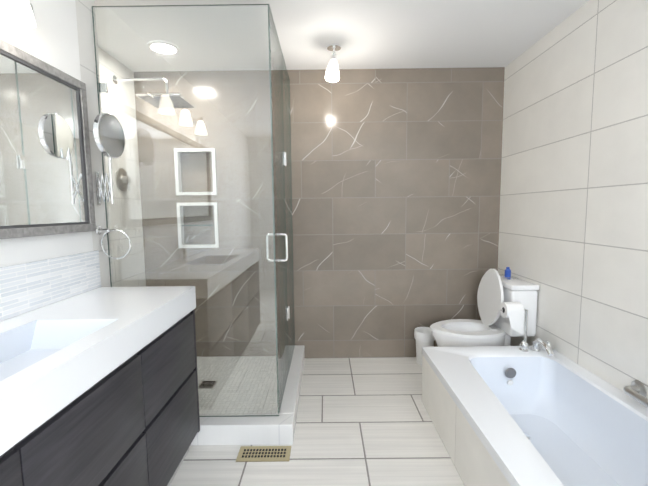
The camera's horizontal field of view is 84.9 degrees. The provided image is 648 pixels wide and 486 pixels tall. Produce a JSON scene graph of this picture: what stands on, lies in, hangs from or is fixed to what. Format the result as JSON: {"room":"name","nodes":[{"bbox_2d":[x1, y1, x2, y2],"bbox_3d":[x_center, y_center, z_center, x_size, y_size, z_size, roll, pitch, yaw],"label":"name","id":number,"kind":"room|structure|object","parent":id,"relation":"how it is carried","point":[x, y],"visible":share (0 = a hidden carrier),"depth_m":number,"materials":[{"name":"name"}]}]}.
{"room":"bathroom","nodes":[
{"label":"bathroom","id":0,"kind":"room"},
{"bbox_2d":[0,0,113,286],"bbox_3d":[-1.352,0.085,0.069,0.352,2.400,3.750,-1,5,0],"label":"wall","id":1,"kind":"structure","parent":0,"point":[60,36],"depth_m":1.63,"materials":[{"name":"white paint"}]},
{"bbox_2d":[0,0,35,28],"bbox_3d":[-1.107,-0.827,0.937,0.150,0.150,0.950,-1,5,0],"label":"sconce","id":2,"kind":"object","parent":1,"relation":"attached to","point":[18,13],"visible":1,"depth_m":1.23,"materials":[{"name":"white glass"}]},
{"bbox_2d":[0,39,95,238],"bbox_3d":[-1.161,-0.342,0.960,0.031,0.710,1.565,-1,5,0],"label":"framed mirror","id":3,"kind":"object","parent":1,"relation":"attached to","point":[46,184],"visible":1,"depth_m":1.45,"materials":[{"name":"silver wood"}]},
{"bbox_2d":[0,287,99,329],"bbox_3d":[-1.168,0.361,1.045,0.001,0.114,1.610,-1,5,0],"label":"countertop","id":4,"kind":"structure","parent":1,"relation":"attached to","point":[55,313],"depth_m":1.39,"materials":[{"name":"white stone"}]},
{"bbox_2d":[0,250,100,320],"bbox_3d":[-1.167,0.207,1.034,0.008,0.191,1.610,-1,5,0],"label":"backsplash","id":5,"kind":"structure","parent":1,"relation":"attached to","point":[28,287],"depth_m":1.48,"materials":[{"name":"tile"}]},
{"bbox_2d":[93,113,124,204],"bbox_3d":[-1.094,-0.405,1.717,0.162,0.433,0.215,-1,5,0],"label":"magnifying mirror","id":6,"kind":"object","parent":1,"relation":"attached to","point":[109,136],"visible":1,"depth_m":1.72,"materials":[{"name":"silver metal"}]},
{"bbox_2d":[95,226,130,258],"bbox_3d":[-1.086,-0.003,1.838,0.168,0.176,0.048,-1,5,0],"label":"towel ring","id":7,"kind":"object","parent":1,"relation":"attached to","point":[99,230],"visible":0.96,"depth_m":1.83,"materials":[{"name":"silver metal"}]},
{"bbox_2d":[98,47,145,286],"bbox_3d":[-1.522,-0.135,2.449,0.001,2.400,1.030,-1,5,0],"label":"wall","id":8,"kind":"structure","parent":0,"point":[121,220],"depth_m":2.71,"materials":[{"name":"white tile"}]},
{"bbox_2d":[115,168,130,191],"bbox_3d":[-1.495,-0.475,2.674,0.057,0.175,0.169,-1,5,0],"label":"shower valve","id":9,"kind":"object","parent":8,"relation":"attached to","point":[124,173],"depth_m":2.65,"materials":[{"name":"silver metal"}]},
{"bbox_2d":[112,75,195,107],"bbox_3d":[-1.262,-1.128,2.592,0.538,0.195,0.310,-1,5,0],"label":"shower head","id":10,"kind":"object","parent":8,"relation":"attached to","point":[167,95],"depth_m":2.58},
{"bbox_2d":[169,357,464,485],"bbox_3d":[-0.246,1.220,0.689,3.434,0.001,4.780,-1,5,0],"label":"floor","id":11,"kind":"structure","parent":0,"point":[367,421],"depth_m":1.95,"materials":[{"name":"tile"}]},
{"bbox_2d":[0,306,199,485],"bbox_3d":[-0.919,0.801,1.086,0.490,0.775,1.604,-1,5,0],"label":"bathroom vanity","id":12,"kind":"object","parent":11,"relation":"on","point":[99,386],"depth_m":1.24,"materials":[{"name":"grey wood"}]},
{"bbox_2d":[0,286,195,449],"bbox_3d":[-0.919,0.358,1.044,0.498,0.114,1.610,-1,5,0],"label":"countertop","id":13,"kind":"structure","parent":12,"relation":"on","point":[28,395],"depth_m":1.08,"materials":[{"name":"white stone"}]},
{"bbox_2d":[197,356,276,413],"bbox_3d":[-0.893,1.040,2.557,1.229,0.027,1.028,-1,5,0],"label":"pan","id":14,"kind":"object","parent":11,"relation":"on","point":[210,388],"depth_m":2.55,"materials":[{"name":"tile"}]},
{"bbox_2d":[190,345,304,445],"bbox_3d":[-0.662,0.998,2.497,0.988,0.116,1.138,-1,5,0],"label":"shower curb","id":15,"kind":"object","parent":11,"relation":"on","point":[265,430],"visible":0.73,"depth_m":1.94,"materials":[{"name":"stone"}]},
{"bbox_2d":[92,4,294,416],"bbox_3d":[-0.687,-0.162,2.427,0.961,2.201,1.059,-1,5,0],"label":"glass","id":16,"kind":"object","parent":15,"relation":"on","point":[281,167],"visible":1,"depth_m":1.92,"materials":[{"name":"clear glass"}]},
{"bbox_2d":[236,446,290,461],"bbox_3d":[-0.314,1.108,1.864,0.275,0.005,0.116,-1,5,0],"label":"floor vent","id":17,"kind":"object","parent":11,"relation":"in","point":[262,453],"visible":1,"depth_m":1.86,"materials":[{"name":"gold metal"}]},
{"bbox_2d":[414,327,434,364],"bbox_3d":[0.835,0.858,2.938,0.172,0.280,0.172,-1,5,0],"label":"trash can","id":18,"kind":"object","parent":11,"relation":"on","point":[423,337],"visible":0.71,"depth_m":2.89,"materials":[{"name":"white plastic"}]},
{"bbox_2d":[430,269,538,346],"bbox_3d":[1.129,0.604,2.637,0.677,0.834,0.416,-1,5,0],"label":"toilet","id":19,"kind":"object","parent":11,"relation":"on","point":[492,327],"visible":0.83,"depth_m":2.52,"materials":[{"name":"white ceramic"}]},
{"bbox_2d":[504,267,510,276],"bbox_3d":[1.402,0.220,2.701,0.044,0.076,0.044,-1,5,0],"label":"bottle","id":20,"kind":"object","parent":19,"relation":"on","point":[507,272],"visible":1,"depth_m":2.69,"materials":[{"name":"blue plastic"}]},
{"bbox_2d":[500,302,527,341],"bbox_3d":[1.286,0.718,2.379,0.210,0.652,0.108,-1,5,0],"label":"toilet paper stand","id":21,"kind":"object","parent":11,"relation":"on","point":[513,312],"visible":0.65,"depth_m":2.31,"materials":[{"name":"white paper"}]},
{"bbox_2d":[422,346,647,485],"bbox_3d":[1.057,0.937,1.571,0.826,0.372,1.556,-1,5,0],"label":"bathtub","id":22,"kind":"object","parent":11,"relation":"on","point":[507,415],"visible":0.96,"depth_m":1.77,"materials":[{"name":"white ceramic"}]},
{"bbox_2d":[519,338,553,355],"bbox_3d":[1.343,0.644,2.188,0.228,0.088,0.191,-1,5,0],"label":"tub faucet","id":23,"kind":"object","parent":22,"relation":"on","point":[547,345],"visible":1,"depth_m":2.23,"materials":[{"name":"silver metal"}]},
{"bbox_2d":[134,67,504,357],"bbox_3d":[-0.029,-0.203,2.995,2.984,2.400,0.102,-1,5,0],"label":"wall","id":24,"kind":"structure","parent":0,"point":[396,181],"depth_m":2.94,"materials":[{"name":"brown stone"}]},
{"bbox_2d":[94,0,588,71],"bbox_3d":[-0.273,-1.169,0.466,3.434,0.001,4.780,-1,5,0],"label":"ceiling","id":25,"kind":"structure","parent":0,"point":[382,34],"depth_m":2.24,"materials":[{"name":"white paint"}]},
{"bbox_2d":[147,40,178,54],"bbox_3d":[-1.101,-1.338,2.431,0.200,0.010,0.200,-1,5,0],"label":"recessed light","id":26,"kind":"object","parent":25,"relation":"in","point":[163,44],"depth_m":2.41,"materials":[{"name":"white plastic"}]},
{"bbox_2d":[325,43,340,81],"bbox_3d":[0.062,-1.237,2.437,0.114,0.237,0.138,-1,5,0],"label":"ceiling spotlight","id":27,"kind":"object","parent":25,"relation":"attached to","point":[332,73],"visible":0.98,"depth_m":2.41,"materials":[{"name":"silver metal"}]},
{"bbox_2d":[498,0,647,397],"bbox_3d":[1.457,0.007,0.572,0.001,2.400,4.780,-1,5,0],"label":"wall","id":28,"kind":"structure","parent":0,"point":[573,232],"depth_m":1.98,"materials":[{"name":"beige tile"}]},
{"bbox_2d":[623,380,647,407],"bbox_3d":[1.426,0.708,1.375,0.082,0.079,0.629,-1,5,0],"label":"soap dish","id":29,"kind":"object","parent":28,"relation":"attached to","point":[636,390],"visible":1,"depth_m":1.62,"materials":[{"name":"silver metal"}]}
]}

